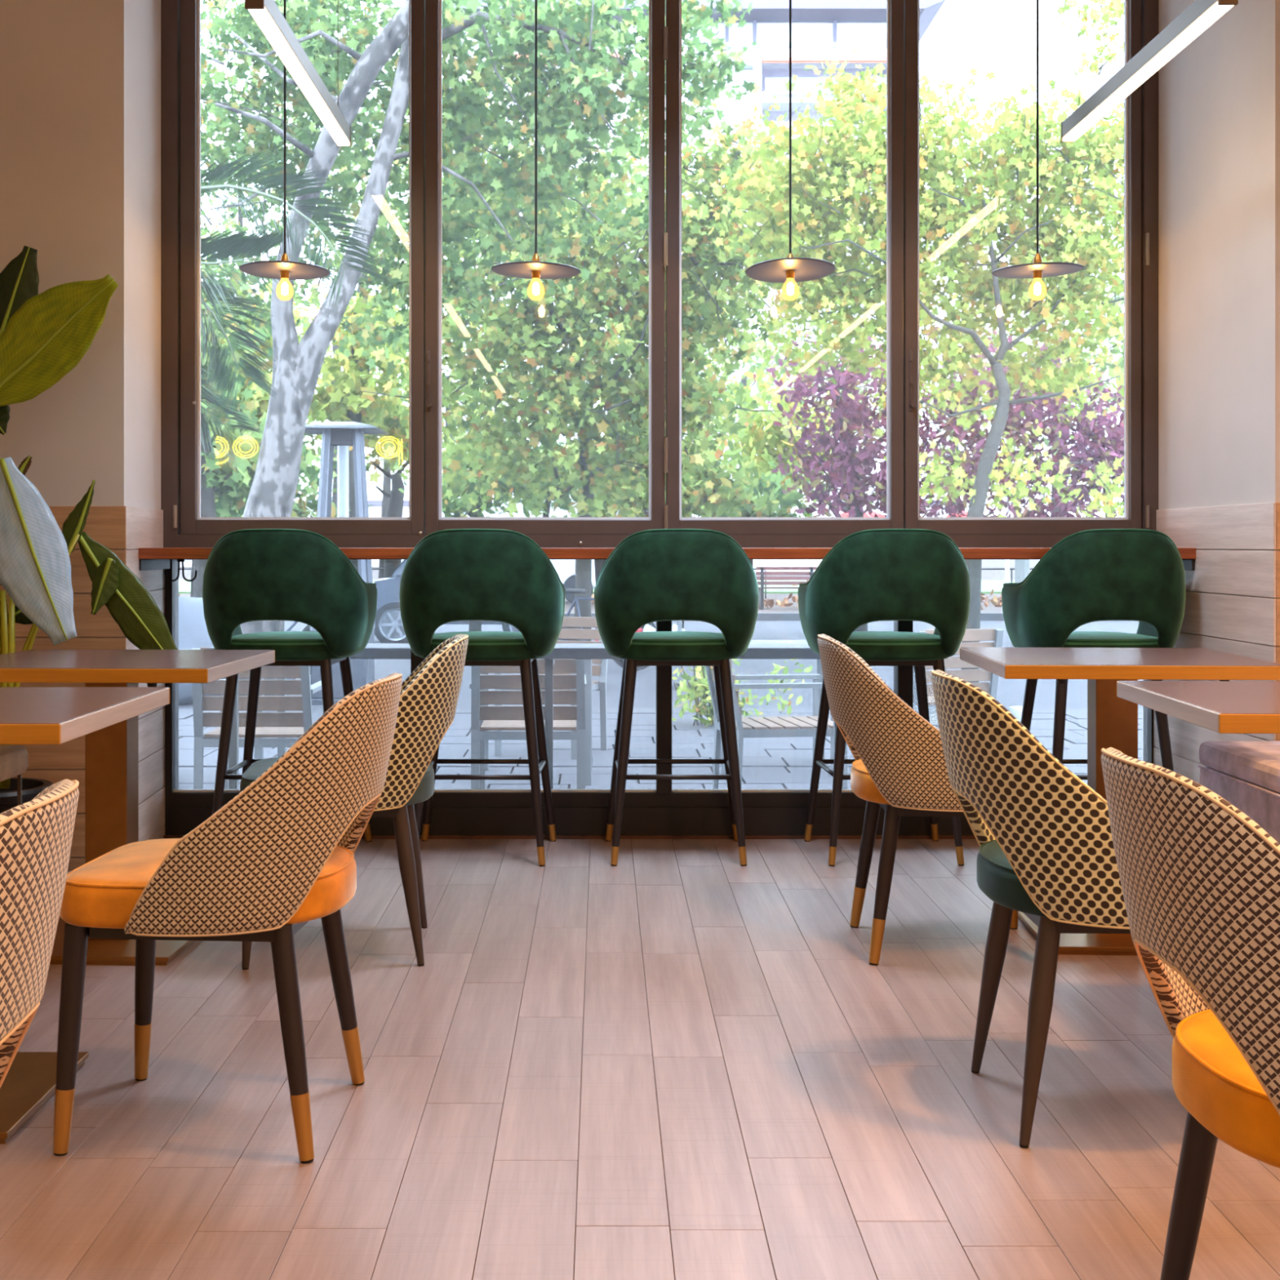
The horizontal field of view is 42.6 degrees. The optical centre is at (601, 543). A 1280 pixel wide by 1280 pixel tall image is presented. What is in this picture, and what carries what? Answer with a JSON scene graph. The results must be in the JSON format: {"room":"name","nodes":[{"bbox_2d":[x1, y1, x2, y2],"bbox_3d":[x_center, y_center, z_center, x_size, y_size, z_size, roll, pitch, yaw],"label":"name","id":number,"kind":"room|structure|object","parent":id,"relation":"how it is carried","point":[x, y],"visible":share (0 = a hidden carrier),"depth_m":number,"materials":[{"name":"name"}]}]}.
{"room":"cafe","nodes":[
{"label":"cafe","id":0,"kind":"room"},
{"bbox_2d":[0,0,164,871],"bbox_3d":[-2.963,-0.475,5.631,2.873,3.650,0.738,0,0,0],"label":"wall","id":1,"kind":"structure","parent":0,"point":[80,80],"depth_m":5.27,"materials":[{"name":"paint"}]},
{"bbox_2d":[162,559,1154,839],"bbox_3d":[0.205,0.552,5.893,3.549,0.996,0.115,0,0,0],"label":"window","id":2,"kind":"structure","parent":1,"relation":"in","point":[663,812],"depth_m":5.85,"materials":[{"name":"black metal"}]},
{"bbox_2d":[160,0,1158,547],"bbox_3d":[0.205,-1.097,5.884,3.549,2.305,0.132,0,0,0],"label":"window","id":3,"kind":"structure","parent":1,"relation":"in","point":[184,526],"depth_m":5.85,"materials":[{"name":"brown metal"}]},
{"bbox_2d":[136,547,1196,570],"bbox_3d":[0.215,0.051,5.633,3.522,0.075,0.385,0,0,0],"label":"countertop","id":4,"kind":"structure","parent":1,"relation":"attached to","point":[149,558],"depth_m":5.44,"materials":[{"name":"brown wood"}]},
{"bbox_2d":[164,559,197,582],"bbox_3d":[-1.452,0.090,5.660,0.113,0.080,0.012,0,0,0],"label":"coat hook","id":5,"kind":"object","parent":4,"relation":"attached to","point":[179,561],"visible":0.9,"depth_m":5.66,"materials":[{"name":"black metal"}]},
{"bbox_2d":[0,839,1279,1279],"bbox_3d":[-1.050,1.075,0.690,6.700,0.050,10.380,0,0,0],"label":"floor","id":6,"kind":"structure","parent":0,"point":[677,1060],"depth_m":3.07,"materials":[{"name":"brown wood"}]},
{"bbox_2d":[0,745,27,805],"bbox_3d":[-1.855,0.796,4.005,0.620,0.508,0.870,0,0,0],"label":"upholstered bench","id":7,"kind":"object","parent":6,"relation":"on","point":[13,758],"visible":0.65,"depth_m":4.34,"materials":[{"name":"beige fabric"}]},
{"bbox_2d":[0,745,27,782],"bbox_3d":[-1.855,0.581,4.005,0.620,0.078,0.870,0,0,0],"label":"seat cushion","id":8,"kind":"object","parent":7,"relation":"on","point":[13,758],"depth_m":4.33,"materials":[{"name":"beige fabric"}]},
{"bbox_2d":[0,778,79,1088],"bbox_3d":[-0.805,0.645,1.578,0.574,0.814,0.530,0,0,-4],"label":"dining chair","id":9,"kind":"object","parent":6,"relation":"on","point":[36,835],"visible":1,"depth_m":1.54,"materials":[{"name":"fabric"}]},
{"bbox_2d":[0,687,169,1143],"bbox_3d":[-1.256,0.675,3.092,0.700,0.750,0.700,0,0,0],"label":"cafe table","id":10,"kind":"object","parent":6,"relation":"on","point":[28,715],"visible":1,"depth_m":3.06,"materials":[{"name":"brown wood"}]},
{"bbox_2d":[0,245,177,813],"bbox_3d":[-1.656,0.069,4.919,0.712,1.963,0.361,0,0,0],"label":"potted plant","id":11,"kind":"object","parent":6,"relation":"on","point":[44,335],"visible":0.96,"depth_m":4.92,"materials":[{"name":"green plant"}]},
{"bbox_2d":[0,648,275,965],"bbox_3d":[-1.288,0.675,4.315,0.700,0.750,0.700,0,0,2],"label":"cafe table","id":12,"kind":"object","parent":6,"relation":"on","point":[111,752],"visible":0.74,"depth_m":4.26,"materials":[{"name":"brown wood"}]},
{"bbox_2d":[53,672,402,1163],"bbox_3d":[-0.655,0.645,3.002,0.574,0.814,0.530,0,0,4],"label":"dining chair","id":13,"kind":"object","parent":6,"relation":"on","point":[277,858],"visible":1,"depth_m":2.81,"materials":[{"name":"fabric"}]},
{"bbox_2d":[202,528,377,841],"bbox_3d":[-1.059,0.501,5.543,0.556,1.101,0.533,0,0,2],"label":"bar stool","id":14,"kind":"object","parent":6,"relation":"on","point":[264,574],"visible":0.84,"depth_m":5.34,"materials":[{"name":"green fabric"}]},
{"bbox_2d":[240,634,468,969],"bbox_3d":[-0.635,0.645,4.271,0.574,0.813,0.530,0,0,-5],"label":"dining chair","id":15,"kind":"object","parent":6,"relation":"on","point":[429,695],"visible":0.58,"depth_m":4.09,"materials":[{"name":"fabric"}]},
{"bbox_2d":[399,528,565,866],"bbox_3d":[-0.403,0.501,5.543,0.556,1.101,0.533,0,0,1],"label":"bar stool","id":16,"kind":"object","parent":6,"relation":"on","point":[468,574],"visible":0.94,"depth_m":5.34,"materials":[{"name":"green fabric"}]},
{"bbox_2d":[594,528,758,866],"bbox_3d":[0.252,0.501,5.543,0.556,1.101,0.533,0,0,0],"label":"bar stool","id":17,"kind":"object","parent":6,"relation":"on","point":[672,574],"visible":1,"depth_m":5.35,"materials":[{"name":"green fabric"}]},
{"bbox_2d":[797,528,970,866],"bbox_3d":[0.959,0.501,5.543,0.556,1.101,0.533,0,0,-1],"label":"bar stool","id":18,"kind":"object","parent":6,"relation":"on","point":[869,575],"visible":0.88,"depth_m":5.34,"materials":[{"name":"green fabric"}]},
{"bbox_2d":[817,634,1017,965],"bbox_3d":[0.855,0.645,4.291,0.574,0.814,0.530,0,0,2],"label":"dining chair","id":19,"kind":"object","parent":6,"relation":"on","point":[900,767],"visible":0.7,"depth_m":4.10,"materials":[{"name":"fabric"}]},
{"bbox_2d":[931,669,1130,1148],"bbox_3d":[0.908,0.645,3.056,0.574,0.813,0.530,0,0,1],"label":"dining chair","id":20,"kind":"object","parent":6,"relation":"on","point":[1042,834],"visible":0.7,"depth_m":2.87,"materials":[{"name":"fabric"}]},
{"bbox_2d":[1001,528,1185,779],"bbox_3d":[1.673,0.501,5.543,0.556,1.101,0.533,0,0,-2],"label":"bar stool","id":21,"kind":"object","parent":6,"relation":"on","point":[1113,574],"visible":0.73,"depth_m":5.33,"materials":[{"name":"green fabric"}]},
{"bbox_2d":[960,647,1279,955],"bbox_3d":[1.372,0.675,4.405,0.700,0.750,0.700,0,0,3],"label":"cafe table","id":22,"kind":"object","parent":6,"relation":"on","point":[1112,720],"visible":0.64,"depth_m":4.32,"materials":[{"name":"brown wood"}]},
{"bbox_2d":[1101,746,1279,1279],"bbox_3d":[0.868,0.645,1.862,0.574,0.814,0.530,0,0,0],"label":"dining chair","id":23,"kind":"object","parent":6,"relation":"on","point":[1200,877],"visible":1,"depth_m":1.76,"materials":[{"name":"fabric"}]},
{"bbox_2d":[1116,680,1279,733],"bbox_3d":[1.462,0.675,3.235,0.700,0.750,0.700,0,0,3],"label":"cafe table","id":24,"kind":"object","parent":6,"relation":"on","point":[1234,707],"visible":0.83,"depth_m":3.17,"materials":[{"name":"brown wood"}]},
{"bbox_2d":[1197,741,1279,844],"bbox_3d":[1.958,0.799,2.740,0.604,0.502,3.680,0,0,0],"label":"banquette","id":25,"kind":"object","parent":6,"relation":"on","point":[1245,774],"visible":0.5,"depth_m":4.27,"materials":[{"name":"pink fabric"}]},
{"bbox_2d":[1199,741,1279,793],"bbox_3d":[1.960,0.583,2.740,0.600,0.070,3.680,0,0,0],"label":"seat cushion","id":26,"kind":"object","parent":25,"relation":"on","point":[1250,766],"depth_m":4.32,"materials":[{"name":"pink fabric"}]},
{"bbox_2d":[1153,0,1279,783],"bbox_3d":[2.136,-0.475,5.406,0.328,3.650,1.188,0,0,0],"label":"wall","id":27,"kind":"structure","parent":0,"point":[1219,96],"depth_m":5.23,"materials":[{"name":"paint"}]},
{"bbox_3d":[-0.950,-2.400,0.660,7.300,0.200,10.720,0,0,0],"label":"ceiling","id":28,"kind":"structure","parent":0,"visible":0},
{"bbox_2d":[239,0,329,295],"bbox_3d":[-1.087,-1.567,5.625,0.308,1.466,0.308,0,0,0],"label":"pendant lamp","id":29,"kind":"object","parent":28,"relation":"hanging from","point":[285,269],"visible":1,"depth_m":5.62,"materials":[{"name":"black metal"}]},
{"bbox_2d":[280,253,288,279],"bbox_3d":[-1.087,-0.953,5.625,0.031,0.086,0.030,0,0,0],"label":"socket","id":30,"kind":"object","parent":29,"relation":"attached to","point":[284,273],"depth_m":5.61,"materials":[{"name":"gold metal"}]},
{"bbox_2d":[244,0,351,146],"bbox_3d":[-0.866,-1.818,4.802,0.048,0.964,1.428,0,0,0],"label":"lamp","id":31,"kind":"object","parent":28,"relation":"hanging from","point":[266,13],"visible":1,"depth_m":4.67,"materials":[{"name":"grey metal"}]},
{"bbox_2d":[491,0,580,295],"bbox_3d":[-0.225,-1.567,5.625,0.308,1.466,0.308,0,0,0],"label":"pendant lamp","id":32,"kind":"object","parent":28,"relation":"hanging from","point":[535,268],"visible":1,"depth_m":5.62,"materials":[{"name":"black metal"}]},
{"bbox_2d":[531,253,540,279],"bbox_3d":[-0.225,-0.953,5.625,0.031,0.086,0.030,0,0,0],"label":"socket","id":33,"kind":"object","parent":32,"relation":"attached to","point":[535,273],"depth_m":5.61,"materials":[{"name":"gold metal"}]},
{"bbox_2d":[745,0,835,295],"bbox_3d":[0.648,-1.567,5.625,0.308,1.466,0.306,0,0,0],"label":"pendant lamp","id":34,"kind":"object","parent":28,"relation":"hanging from","point":[790,269],"visible":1,"depth_m":5.62,"materials":[{"name":"black metal"}]},
{"bbox_2d":[786,253,795,279],"bbox_3d":[0.648,-0.953,5.625,0.031,0.086,0.030,0,0,0],"label":"socket","id":35,"kind":"object","parent":34,"relation":"attached to","point":[790,273],"depth_m":5.61,"materials":[{"name":"gold metal"}]},
{"bbox_2d":[991,0,1084,295],"bbox_3d":[1.495,-1.567,5.625,0.308,1.466,0.308,0,0,0],"label":"pendant lamp","id":36,"kind":"object","parent":28,"relation":"hanging from","point":[1038,269],"visible":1,"depth_m":5.62,"materials":[{"name":"black metal"}]},
{"bbox_2d":[1032,253,1042,279],"bbox_3d":[1.495,-0.953,5.625,0.031,0.086,0.030,0,0,0],"label":"socket","id":37,"kind":"object","parent":36,"relation":"attached to","point":[1037,273],"depth_m":5.61,"materials":[{"name":"gold metal"}]},
{"bbox_2d":[1061,0,1238,142],"bbox_3d":[1.552,-1.818,4.757,0.048,0.964,1.398,0,0,0],"label":"lamp","id":38,"kind":"object","parent":28,"relation":"hanging from","point":[1200,15],"visible":1,"depth_m":4.63,"materials":[{"name":"grey metal"}]},
{"label":"outside","id":39,"kind":"structure","parent":0,"visible":0},
{"bbox_2d":[178,620,1142,709],"bbox_3d":[0.000,1.550,22.225,180.000,0.200,17.550,0,0,0],"label":"road","id":40,"kind":"structure","parent":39,"point":[1010,692],"depth_m":18.19,"materials":[{"name":"grey asphalt"}]},
{"bbox_2d":[178,595,295,705],"bbox_3d":[-3.728,0.967,15.212,2.003,1.098,0.909,0,0,-29],"label":"scooter","id":41,"kind":"object","parent":40,"relation":"on","point":[193,630],"visible":0.08,"depth_m":14.88,"materials":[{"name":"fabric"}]},
{"bbox_2d":[193,260,352,597],"bbox_3d":[-4.291,-0.984,18.499,2.881,4.670,2.314,0,0,-34],"label":"tree","id":42,"kind":"object","parent":40,"relation":"on","point":[229,482],"visible":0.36,"depth_m":18.13,"materials":[{"name":"green plant"}]},
{"bbox_2d":[217,444,373,517],"bbox_3d":[-5.417,-0.118,25.966,3.440,2.941,2.762,0,0,0],"label":"tree","id":43,"kind":"object","parent":40,"relation":"on","point":[299,510],"visible":0.12,"depth_m":26.16,"materials":[{"name":"green plant"}]},
{"bbox_2d":[286,621,311,675],"bbox_3d":[-3.432,0.954,17.500,1.670,0.996,0.527,0,0,-17],"label":"bicycle","id":44,"kind":"object","parent":40,"relation":"on","point":[307,628],"visible":0.02,"depth_m":17.56,"materials":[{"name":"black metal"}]},
{"bbox_2d":[200,240,455,572],"bbox_3d":[-4.839,-2.054,25.662,5.252,6.814,3.793,0,0,-3],"label":"tree","id":45,"kind":"object","parent":40,"relation":"on","point":[345,402],"visible":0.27,"depth_m":25.52,"materials":[{"name":"green plant"}]},
{"bbox_2d":[304,421,389,705],"bbox_3d":[-2.206,0.152,14.000,0.700,2.395,0.700,0,0,0],"label":"patio heater","id":46,"kind":"object","parent":40,"relation":"on","point":[343,435],"visible":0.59,"depth_m":13.86,"materials":[{"name":"grey metal"}]},
{"bbox_2d":[304,421,389,434],"bbox_3d":[-2.206,-1.002,14.000,0.700,0.087,0.700,0,0,0],"label":"hood","id":47,"kind":"object","parent":46,"relation":"attached to","point":[331,427],"depth_m":13.85,"materials":[{"name":"grey metal"}]},
{"bbox_2d":[302,381,466,577],"bbox_3d":[-3.430,-0.739,27.399,2.684,4.185,2.620,0,0,19],"label":"tree","id":48,"kind":"object","parent":40,"relation":"on","point":[395,424],"visible":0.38,"depth_m":26.91,"materials":[{"name":"green plant"}]},
{"bbox_2d":[373,559,519,643],"bbox_3d":[-2.037,0.708,24.000,2.820,1.514,1.800,0,0,-4],"label":"car","id":49,"kind":"object","parent":40,"relation":"on","point":[388,628],"visible":0.21,"depth_m":23.09,"materials":[{"name":"silver metal"}]},
{"bbox_2d":[392,422,596,631],"bbox_3d":[-1.369,-0.198,22.965,2.999,3.098,2.064,0,0,0],"label":"tree","id":50,"kind":"object","parent":40,"relation":"on","point":[449,505],"visible":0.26,"depth_m":22.61,"materials":[{"name":"green plant"}]},
{"bbox_2d":[337,66,857,640],"bbox_3d":[-0.152,-2.257,20.265,6.814,7.218,3.890,0,0,-12],"label":"plane tree","id":51,"kind":"object","parent":40,"relation":"on","point":[513,333],"visible":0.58,"depth_m":19.86,"materials":[{"name":"green plant"}]},
{"bbox_2d":[557,588,655,670],"bbox_3d":[-0.093,0.954,19.000,1.670,0.996,0.527,0,0,23],"label":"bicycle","id":52,"kind":"object","parent":40,"relation":"on","point":[620,662],"visible":0.22,"depth_m":19.04,"materials":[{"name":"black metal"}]},
{"bbox_2d":[595,620,685,689],"bbox_3d":[0.376,1.100,16.500,0.934,0.700,0.440,0,0,0],"label":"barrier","id":53,"kind":"object","parent":40,"relation":"on","point":[647,628],"visible":0.11,"depth_m":16.49,"materials":[{"name":"white"}]},
{"bbox_2d":[543,396,779,582],"bbox_3d":[0.820,-0.395,23.962,3.550,3.512,2.564,0,0,5],"label":"tree","id":54,"kind":"object","parent":40,"relation":"on","point":[717,475],"visible":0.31,"depth_m":23.84,"materials":[{"name":"green plant"}]},
{"bbox_2d":[676,458,826,628],"bbox_3d":[2.106,-0.030,25.991,3.183,2.772,2.569,0,0,-43],"label":"shrub","id":55,"kind":"object","parent":40,"relation":"on","point":[783,508],"visible":0.3,"depth_m":25.66,"materials":[{"name":"green plant"}]},
{"bbox_2d":[706,366,861,517],"bbox_3d":[2.947,-0.784,27.127,2.818,4.279,2.746,0,0,-41],"label":"shrub","id":56,"kind":"object","parent":40,"relation":"on","point":[754,442],"visible":0.42,"depth_m":26.77,"materials":[{"name":"green plant"}]},
{"bbox_2d":[685,0,1124,682],"bbox_3d":[3.115,-2.007,15.458,4.721,6.718,2.446,0,0,7],"label":"tree","id":57,"kind":"object","parent":40,"relation":"on","point":[944,212],"visible":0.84,"depth_m":15.17,"materials":[{"name":"green plant"}]},
{"bbox_2d":[753,315,1124,631],"bbox_3d":[5.504,-0.934,23.591,6.632,4.576,3.058,0,0,3],"label":"tree","id":58,"kind":"object","parent":40,"relation":"on","point":[845,465],"visible":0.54,"depth_m":23.30,"materials":[{"name":"purple plant"}]},
{"bbox_2d":[1014,559,1030,582],"bbox_3d":[7.826,0.525,30.500,0.277,1.650,0.277,0,0,22],"label":"post","id":59,"kind":"object","parent":40,"relation":"on","point":[1022,566],"visible":0.14,"depth_m":30.39,"materials":[{"name":"grey"}]},
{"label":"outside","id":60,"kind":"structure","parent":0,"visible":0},
{"bbox_3d":[0.000,1.515,9.600,180.000,0.270,7.200,0,0,0],"label":"ground","id":61,"kind":"structure","parent":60,"visible":0},
{"bbox_2d":[314,708,830,713],"bbox_3d":[0.000,1.498,13.325,80.000,0.304,0.250,0,0,0],"label":"kerb","id":62,"kind":"object","parent":61,"relation":"on","point":[607,709],"visible":0.09,"depth_m":13.32,"materials":[{"name":"grey concrete"}]},
{"bbox_2d":[178,709,1142,789],"bbox_3d":[0.000,1.378,9.797,14.000,0.064,7.154,0,0,0],"label":"paving","id":63,"kind":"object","parent":61,"relation":"on","point":[769,762],"visible":0.06,"depth_m":10.55,"materials":[{"name":"grey stone"}]},
{"bbox_2d":[178,648,286,759],"bbox_3d":[-2.125,0.975,9.000,0.700,0.750,0.700,0,0,0],"label":"patio table","id":64,"kind":"object","parent":63,"relation":"on","point":[258,752],"visible":0.02,"depth_m":8.69,"materials":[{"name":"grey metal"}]},
{"bbox_2d":[191,647,333,789],"bbox_3d":[-1.643,0.917,7.970,0.570,0.866,0.641,0,0,0],"label":"patio chair","id":65,"kind":"object","parent":63,"relation":"on","point":[268,725],"visible":0.47,"depth_m":7.73,"materials":[{"name":"grey metal"}]},
{"bbox_2d":[200,147,389,466],"bbox_3d":[-2.218,-0.555,9.516,2.110,3.817,1.287,0,0,0],"label":"palm tree","id":66,"kind":"object","parent":63,"relation":"on","point":[224,248],"visible":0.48,"depth_m":9.25,"materials":[{"name":"green plant"}]},
{"bbox_2d":[200,0,761,696],"bbox_3d":[-1.608,-2.252,15.156,5.468,7.228,5.027,0,0,-21],"label":"plane tree","id":67,"kind":"object","parent":63,"relation":"on","point":[272,494],"visible":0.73,"depth_m":14.49,"materials":[{"name":"green plant"}]},
{"bbox_2d":[207,643,842,789],"bbox_3d":[-0.220,0.873,6.372,2.560,0.955,0.295,0,0,0],"label":"ledge","id":68,"kind":"object","parent":63,"relation":"on","point":[372,651],"visible":0.14,"depth_m":6.24,"materials":[{"name":"grey"}]},
{"bbox_2d":[469,658,586,789],"bbox_3d":[-0.364,0.917,8.270,0.570,0.866,0.641,0,0,-1],"label":"patio chair","id":69,"kind":"object","parent":63,"relation":"on","point":[484,718],"visible":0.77,"depth_m":8.03,"materials":[{"name":"grey metal"}]},
{"bbox_2d":[480,658,591,785],"bbox_3d":[-0.389,0.975,9.500,0.700,0.750,0.700,0,0,0],"label":"patio table","id":70,"kind":"object","parent":63,"relation":"on","point":[588,662],"visible":0.18,"depth_m":9.17,"materials":[{"name":"grey metal"}]},
{"bbox_2d":[494,617,607,759],"bbox_3d":[-0.310,0.917,10.629,0.570,0.866,0.641,0,0,20],"label":"patio chair","id":71,"kind":"object","parent":63,"relation":"on","point":[583,622],"visible":0.23,"depth_m":10.76,"materials":[{"name":"grey metal"}]},
{"bbox_2d":[671,658,813,728],"bbox_3d":[1.025,1.035,12.241,1.154,0.687,0.860,0,0,0],"label":"shrub","id":72,"kind":"object","parent":63,"relation":"on","point":[700,687],"visible":0.41,"depth_m":12.18,"materials":[{"name":"green plant"}]},
{"bbox_2d":[714,640,833,774],"bbox_3d":[1.043,0.975,9.900,0.720,0.750,0.700,0,0,0],"label":"patio table","id":73,"kind":"object","parent":63,"relation":"on","point":[819,668],"visible":0.03,"depth_m":10.12,"materials":[{"name":"grey metal"}]},
{"bbox_2d":[704,658,847,789],"bbox_3d":[0.861,0.917,8.296,0.641,0.866,0.570,0,0,-8],"label":"patio chair","id":74,"kind":"object","parent":63,"relation":"on","point":[796,726],"visible":0.66,"depth_m":8.10,"materials":[{"name":"grey metal"}]},
{"bbox_2d":[870,628,1003,713],"bbox_3d":[1.930,0.917,9.572,0.570,0.866,0.641,0,0,-20],"label":"patio chair","id":75,"kind":"object","parent":63,"relation":"on","point":[974,634],"visible":0.17,"depth_m":9.35,"materials":[{"name":"grey wood"}]},
{"bbox_2d":[1008,706,1022,721],"bbox_3d":[2.389,1.140,9.400,0.150,0.420,0.148,0,0,0],"label":"bollard","id":76,"kind":"object","parent":63,"relation":"on","point":[1016,711],"visible":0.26,"depth_m":9.35,"materials":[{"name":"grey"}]},
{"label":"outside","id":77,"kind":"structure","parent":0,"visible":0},
{"bbox_2d":[178,559,1039,613],"bbox_3d":[0.000,1.490,95.625,180.000,0.320,128.750,0,0,0],"label":"ground","id":78,"kind":"structure","parent":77,"point":[986,575],"depth_m":60.59,"materials":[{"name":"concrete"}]},
{"bbox_2d":[190,217,375,597],"bbox_3d":[-9.043,-2.862,36.411,8.752,8.436,5.006,0,0,0],"label":"tree","id":79,"kind":"object","parent":78,"relation":"on","point":[312,317],"visible":0.02,"depth_m":35.96,"materials":[{"name":"green plant"}]},
{"bbox_2d":[200,67,382,293],"bbox_3d":[-13.853,-8.918,60.858,12.346,20.549,7.871,0,0,0],"label":"tree","id":80,"kind":"object","parent":78,"relation":"on","point":[240,211],"visible":0.03,"depth_m":60.36,"materials":[{"name":"green plant"}]},
{"bbox_2d":[216,121,466,517],"bbox_3d":[-7.520,-4.746,41.062,8.767,12.203,5.229,0,0,0],"label":"tree","id":81,"kind":"object","parent":78,"relation":"on","point":[305,303],"visible":0.02,"depth_m":40.92,"materials":[{"name":"green plant"}]},
{"bbox_2d":[244,17,488,577],"bbox_3d":[-8.873,-10.180,64.259,11.582,23.074,5.770,0,0,0],"label":"tree","id":82,"kind":"object","parent":78,"relation":"on","point":[386,480],"visible":0.03,"depth_m":63.86,"materials":[{"name":"green plant"}]},
{"bbox_2d":[377,267,633,489],"bbox_3d":[-1.745,-4.057,50.705,11.038,11.473,5.530,0,0,0],"label":"tree","id":83,"kind":"object","parent":78,"relation":"on","point":[500,364],"visible":0.02,"depth_m":51.29,"materials":[{"name":"green plant"}]},
{"bbox_2d":[400,500,618,603],"bbox_3d":[-2.165,0.183,37.000,5.238,2.305,1.940,0,0,-3],"label":"delivery van","id":84,"kind":"object","parent":78,"relation":"on","point":[565,569],"visible":0.12,"depth_m":36.11,"materials":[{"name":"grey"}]},
{"bbox_2d":[179,500,945,566],"bbox_3d":[-3.000,-0.600,97.400,46.400,3.900,3.200,0,0,0],"label":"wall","id":85,"kind":"structure","parent":78,"relation":"on","point":[375,510],"depth_m":96.01,"materials":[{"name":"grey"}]},
{"bbox_2d":[178,579,1002,609],"bbox_3d":[1.219,1.327,35.690,42.031,1.266,7.518,0,0,0],"label":"fallen leaves","id":86,"kind":"object","parent":78,"relation":"on","point":[784,603],"visible":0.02,"depth_m":34.92,"materials":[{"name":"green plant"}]},
{"bbox_2d":[178,580,1014,593],"bbox_3d":[10.000,1.305,50.950,100.000,0.050,13.900,0,0,0],"label":"lawn","id":87,"kind":"structure","parent":78,"relation":"on","point":[184,587],"depth_m":48.43,"materials":[{"name":"green plant"}]},
{"bbox_2d":[315,255,573,482],"bbox_3d":[-4.363,-3.688,46.327,9.457,10.088,5.444,0,0,0],"label":"tree","id":88,"kind":"object","parent":87,"relation":"on","point":[462,349],"visible":0.02,"depth_m":46.20,"materials":[{"name":"green plant"}]},
{"bbox_2d":[327,33,639,413],"bbox_3d":[-3.700,-8.341,56.128,11.422,19.396,5.657,0,0,0],"label":"tree","id":89,"kind":"object","parent":87,"relation":"on","point":[499,298],"visible":0.02,"depth_m":56.03,"materials":[{"name":"green plant"}]},
{"bbox_2d":[718,239,971,511],"bbox_3d":[6.578,-4.276,46.143,9.081,11.264,4.527,0,0,0],"label":"tree","id":90,"kind":"object","parent":87,"relation":"on","point":[846,508],"visible":0.08,"depth_m":46.18,"materials":[{"name":"green plant"}]},
{"bbox_2d":[795,186,1107,510],"bbox_3d":[11.214,-5.409,51.364,11.276,13.531,5.119,0,0,10],"label":"tree","id":91,"kind":"object","parent":87,"relation":"on","point":[1042,444],"visible":0.04,"depth_m":51.34,"materials":[{"name":"green plant"}]},
{"bbox_2d":[179,568,1033,598],"bbox_3d":[1.002,0.959,40.000,34.036,0.742,0.042,0,0,0],"label":"railing","id":92,"kind":"object","parent":78,"relation":"on","point":[1011,569],"visible":0.09,"depth_m":39.98,"materials":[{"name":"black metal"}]},
{"bbox_2d":[482,248,777,517],"bbox_3d":[0.513,-2.788,36.353,7.518,8.288,5.320,0,0,0],"label":"tree","id":93,"kind":"object","parent":78,"relation":"on","point":[753,369],"visible":0.02,"depth_m":36.51,"materials":[{"name":"green plant"}]},
{"bbox_2d":[551,138,746,517],"bbox_3d":[0.994,-7.677,67.650,10.426,18.068,7.043,0,0,0],"label":"tree","id":94,"kind":"object","parent":78,"relation":"on","point":[624,244],"visible":0.02,"depth_m":66.92,"materials":[{"name":"green plant"}]},
{"bbox_2d":[448,0,945,572],"bbox_3d":[4.357,-12.359,81.400,23.138,27.417,11.200,0,0,0],"label":"apartment building","id":95,"kind":"structure","parent":78,"relation":"on","point":[820,28],"depth_m":76.99,"materials":[{"name":"grey"}]},
{"bbox_2d":[608,288,886,565],"bbox_3d":[4.036,-3.250,41.437,8.476,9.212,5.393,0,0,0],"label":"tree","id":96,"kind":"object","parent":78,"relation":"on","point":[775,354],"visible":0.08,"depth_m":41.06,"materials":[{"name":"green plant"}]},
{"bbox_2d":[564,613,1004,620],"bbox_3d":[0.000,1.480,31.125,80.000,0.340,0.250,0,0,0],"label":"kerb","id":97,"kind":"object","parent":78,"relation":"on","point":[761,616],"depth_m":31.00,"materials":[{"name":"concrete"}]},
{"bbox_2d":[755,566,817,609],"bbox_3d":[3.759,0.895,33.505,1.240,0.870,0.510,0,0,0],"label":"park bench","id":98,"kind":"object","parent":78,"relation":"on","point":[761,589],"visible":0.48,"depth_m":33.28,"materials":[{"name":"red wood"}]},
{"bbox_2d":[1004,496,1009,582],"bbox_3d":[8.409,0.125,34.000,0.111,2.450,0.111,0,0,23],"label":"post","id":99,"kind":"object","parent":78,"relation":"on","point":[1006,561],"visible":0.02,"depth_m":33.97,"materials":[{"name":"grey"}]},
{"bbox_2d":[923,206,1124,517],"bbox_3d":[10.104,-3.017,36.226,6.448,8.745,5.682,0,0,14],"label":"tree","id":100,"kind":"object","parent":78,"relation":"on","point":[1118,346],"visible":0.08,"depth_m":36.24,"materials":[{"name":"green plant"}]},
{"bbox_2d":[1012,261,1124,484],"bbox_3d":[13.557,-3.314,41.367,6.681,9.339,4.901,0,0,0],"label":"tree","id":101,"kind":"object","parent":78,"relation":"on","point":[1090,353],"visible":0.02,"depth_m":41.07,"materials":[{"name":"green plant"}]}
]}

